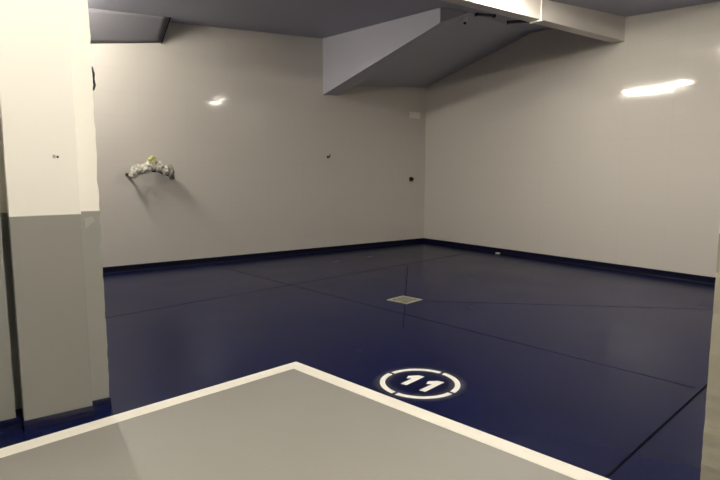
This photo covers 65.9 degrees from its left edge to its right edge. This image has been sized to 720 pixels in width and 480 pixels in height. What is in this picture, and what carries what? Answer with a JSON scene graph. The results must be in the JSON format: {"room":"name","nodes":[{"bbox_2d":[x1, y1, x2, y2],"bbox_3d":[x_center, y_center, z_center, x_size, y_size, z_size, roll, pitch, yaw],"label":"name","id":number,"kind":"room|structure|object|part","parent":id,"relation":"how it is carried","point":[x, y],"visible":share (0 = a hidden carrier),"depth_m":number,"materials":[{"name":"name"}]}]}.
{"room":"parking garage","nodes":[
{"label":"parking garage","id":0,"kind":"room"},
{"bbox_2d":[90,22,425,266],"bbox_3d":[-3.898,-1.503,7.556,13.182,4.400,0.200,-5,8,-36],"label":"wall","id":1,"kind":"structure","parent":0,"point":[245,124],"depth_m":8.92,"materials":[{"name":"painted plaster"}]},
{"bbox_2d":[125,155,174,179],"bbox_3d":[-2.989,-1.035,7.986,0.693,0.354,0.306,-5,8,-36],"label":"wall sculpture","id":2,"kind":"object","parent":1,"relation":"attached to","point":[151,165],"visible":1,"depth_m":7.87,"materials":[{"name":"white stone"}]},
{"bbox_2d":[103,238,423,273],"bbox_3d":[-3.831,0.449,7.696,12.782,0.090,0.026,-5,8,-36],"label":"baseboard","id":3,"kind":"structure","parent":1,"relation":"attached to","point":[135,267],"depth_m":9.14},
{"bbox_2d":[409,112,419,118],"bbox_3d":[1.085,-2.469,10.985,0.280,0.120,0.023,-5,8,-36],"label":"wall plate","id":4,"kind":"object","parent":1,"relation":"attached to","point":[411,114],"visible":1,"depth_m":10.97,"materials":[{"name":"beige"}]},
{"bbox_2d":[0,243,714,479],"bbox_3d":[-0.177,1.182,2.756,12.782,0.202,12.400,-5,8,-36],"label":"floor","id":5,"kind":"structure","parent":0,"point":[589,416],"depth_m":4.00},
{"bbox_2d":[0,0,111,431],"bbox_3d":[-2.132,-0.599,2.916,1.311,3.300,0.494,-5,8,-36],"label":"pillar","id":6,"kind":"structure","parent":5,"relation":"on","point":[54,358],"depth_m":3.03,"materials":[{"name":"grey paint"}]},
{"bbox_3d":[-2.132,1.009,3.107,1.311,0.062,0.494,-5,8,-36],"label":"skirting","id":7,"kind":"part","parent":6,"relation":"part of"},
{"bbox_2d":[91,66,95,89],"bbox_3d":[-1.563,-0.942,3.229,0.045,0.146,0.024,-5,8,-36],"label":"clip","id":8,"kind":"object","parent":6,"relation":"attached to","point":[93,72],"visible":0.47,"depth_m":3.23,"materials":[{"name":"grey metal"}]},
{"bbox_2d":[107,252,471,317],"bbox_3d":[-0.731,0.551,7.215,0.008,0.001,8.033,7,9,44],"label":"trim","id":9,"kind":"structure","parent":5,"relation":"on","point":[471,252],"depth_m":6.77,"materials":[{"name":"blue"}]},
{"bbox_2d":[0,362,609,479],"bbox_3d":[-0.278,1.204,1.713,9.701,0.004,4.915,0,7,2],"label":"border line","id":10,"kind":"object","parent":5,"relation":"on","point":[574,472],"visible":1,"depth_m":3.17,"materials":[{"name":"paint"}]},
{"bbox_2d":[387,296,422,303],"bbox_3d":[0.500,0.668,6.204,0.284,0.008,0.284,6,9,43],"label":"floor drain","id":11,"kind":"object","parent":5,"relation":"on","point":[401,299],"visible":1,"depth_m":6.20,"materials":[{"name":"metal"}]},
{"bbox_2d":[380,369,459,398],"bbox_3d":[0.404,0.964,3.747,0.650,0.002,0.650,-5,8,-36],"label":"floor marking","id":12,"kind":"object","parent":5,"relation":"on","point":[456,388],"visible":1,"depth_m":3.73,"materials":[{"name":"paint"}]},
{"bbox_2d":[210,264,693,387],"bbox_3d":[-0.079,0.676,6.168,0.008,0.001,6.817,-6,9,-42],"label":"trim","id":13,"kind":"structure","parent":5,"relation":"on","point":[210,264],"depth_m":4.75,"materials":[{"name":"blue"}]},
{"bbox_2d":[438,301,689,308],"bbox_3d":[2.189,0.699,5.971,2.978,0.001,0.005,1,7,7],"label":"trim","id":14,"kind":"structure","parent":5,"relation":"on","point":[438,301],"depth_m":5.95,"materials":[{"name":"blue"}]},
{"bbox_2d":[605,384,706,477],"bbox_3d":[3.064,0.883,4.423,5.360,0.001,0.014,-7,9,-44],"label":"trim","id":15,"kind":"structure","parent":5,"relation":"on","point":[609,474],"depth_m":2.99,"materials":[{"name":"black"}]},
{"bbox_2d":[700,227,719,479],"bbox_3d":[1.805,-0.462,2.191,0.452,3.200,0.468,-5,8,-36],"label":"pillar","id":16,"kind":"structure","parent":5,"relation":"on","point":[710,462],"depth_m":2.36,"materials":[{"name":"beige paint"}]},
{"bbox_2d":[88,0,719,38],"bbox_3d":[-0.177,-2.543,2.313,12.782,0.787,12.400,-5,8,-36],"label":"ceiling","id":17,"kind":"structure","parent":0,"point":[322,19],"depth_m":7.30,"materials":[{"name":"paint"}]},
{"bbox_2d":[88,8,170,43],"bbox_3d":[-3.188,-2.905,7.553,1.119,0.535,0.375,-5,8,-36],"label":"soffit panel","id":18,"kind":"object","parent":17,"relation":"attached to","point":[106,26],"visible":0.87,"depth_m":7.56,"materials":[{"name":"grey paint"}]},
{"bbox_2d":[323,8,531,94],"bbox_3d":[1.189,-3.035,9.101,2.547,1.134,3.040,-5,8,-36],"label":"soffit","id":19,"kind":"structure","parent":17,"relation":"attached to","point":[422,49],"depth_m":8.86,"materials":[{"name":"paint"}]},
{"bbox_2d":[462,17,467,24],"bbox_3d":[1.445,-3.021,7.644,0.080,0.095,0.080,-5,8,-36],"label":"sprinkler","id":20,"kind":"object","parent":19,"relation":"attached to","point":[465,19],"visible":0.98,"depth_m":7.62,"materials":[{"name":"grey metal"}]},
{"bbox_2d":[474,13,495,17],"bbox_3d":[1.702,-3.063,7.542,0.309,0.070,0.060,-3,7,-23],"label":"ceiling strip","id":21,"kind":"object","parent":17,"relation":"attached to","point":[476,14],"visible":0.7,"depth_m":7.52,"materials":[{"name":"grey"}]},
{"bbox_2d":[507,20,529,24],"bbox_3d":[2.358,-3.152,7.984,0.470,0.063,0.070,4,8,18],"label":"ceiling strip","id":22,"kind":"object","parent":17,"relation":"attached to","point":[510,21],"visible":0.41,"depth_m":8.00,"materials":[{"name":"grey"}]},
{"bbox_2d":[442,0,625,42],"bbox_3d":[-1.482,-2.519,4.112,12.782,0.419,0.160,-5,8,-36],"label":"beam","id":23,"kind":"structure","parent":17,"relation":"attached to","point":[608,27],"depth_m":6.95,"materials":[{"name":"paint"}]},
{"bbox_2d":[530,0,542,23],"bbox_3d":[2.140,-2.784,6.730,0.040,0.280,0.162,-5,8,-36],"label":"cable","id":24,"kind":"object","parent":23,"relation":"attached to","point":[540,20],"visible":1,"depth_m":6.69,"materials":[{"name":"white plastic"}]},
{"bbox_2d":[424,1,719,276],"bbox_3d":[5.120,-1.346,6.234,0.200,4.400,12.600,-5,8,-36],"label":"wall","id":25,"kind":"structure","parent":0,"point":[555,142],"depth_m":8.34,"materials":[{"name":"painted plaster"}]},
{"bbox_2d":[424,238,715,284],"bbox_3d":[4.970,0.594,6.479,0.026,0.090,12.400,-5,8,-36],"label":"baseboard","id":26,"kind":"structure","parent":25,"relation":"attached to","point":[640,270],"depth_m":8.49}
]}

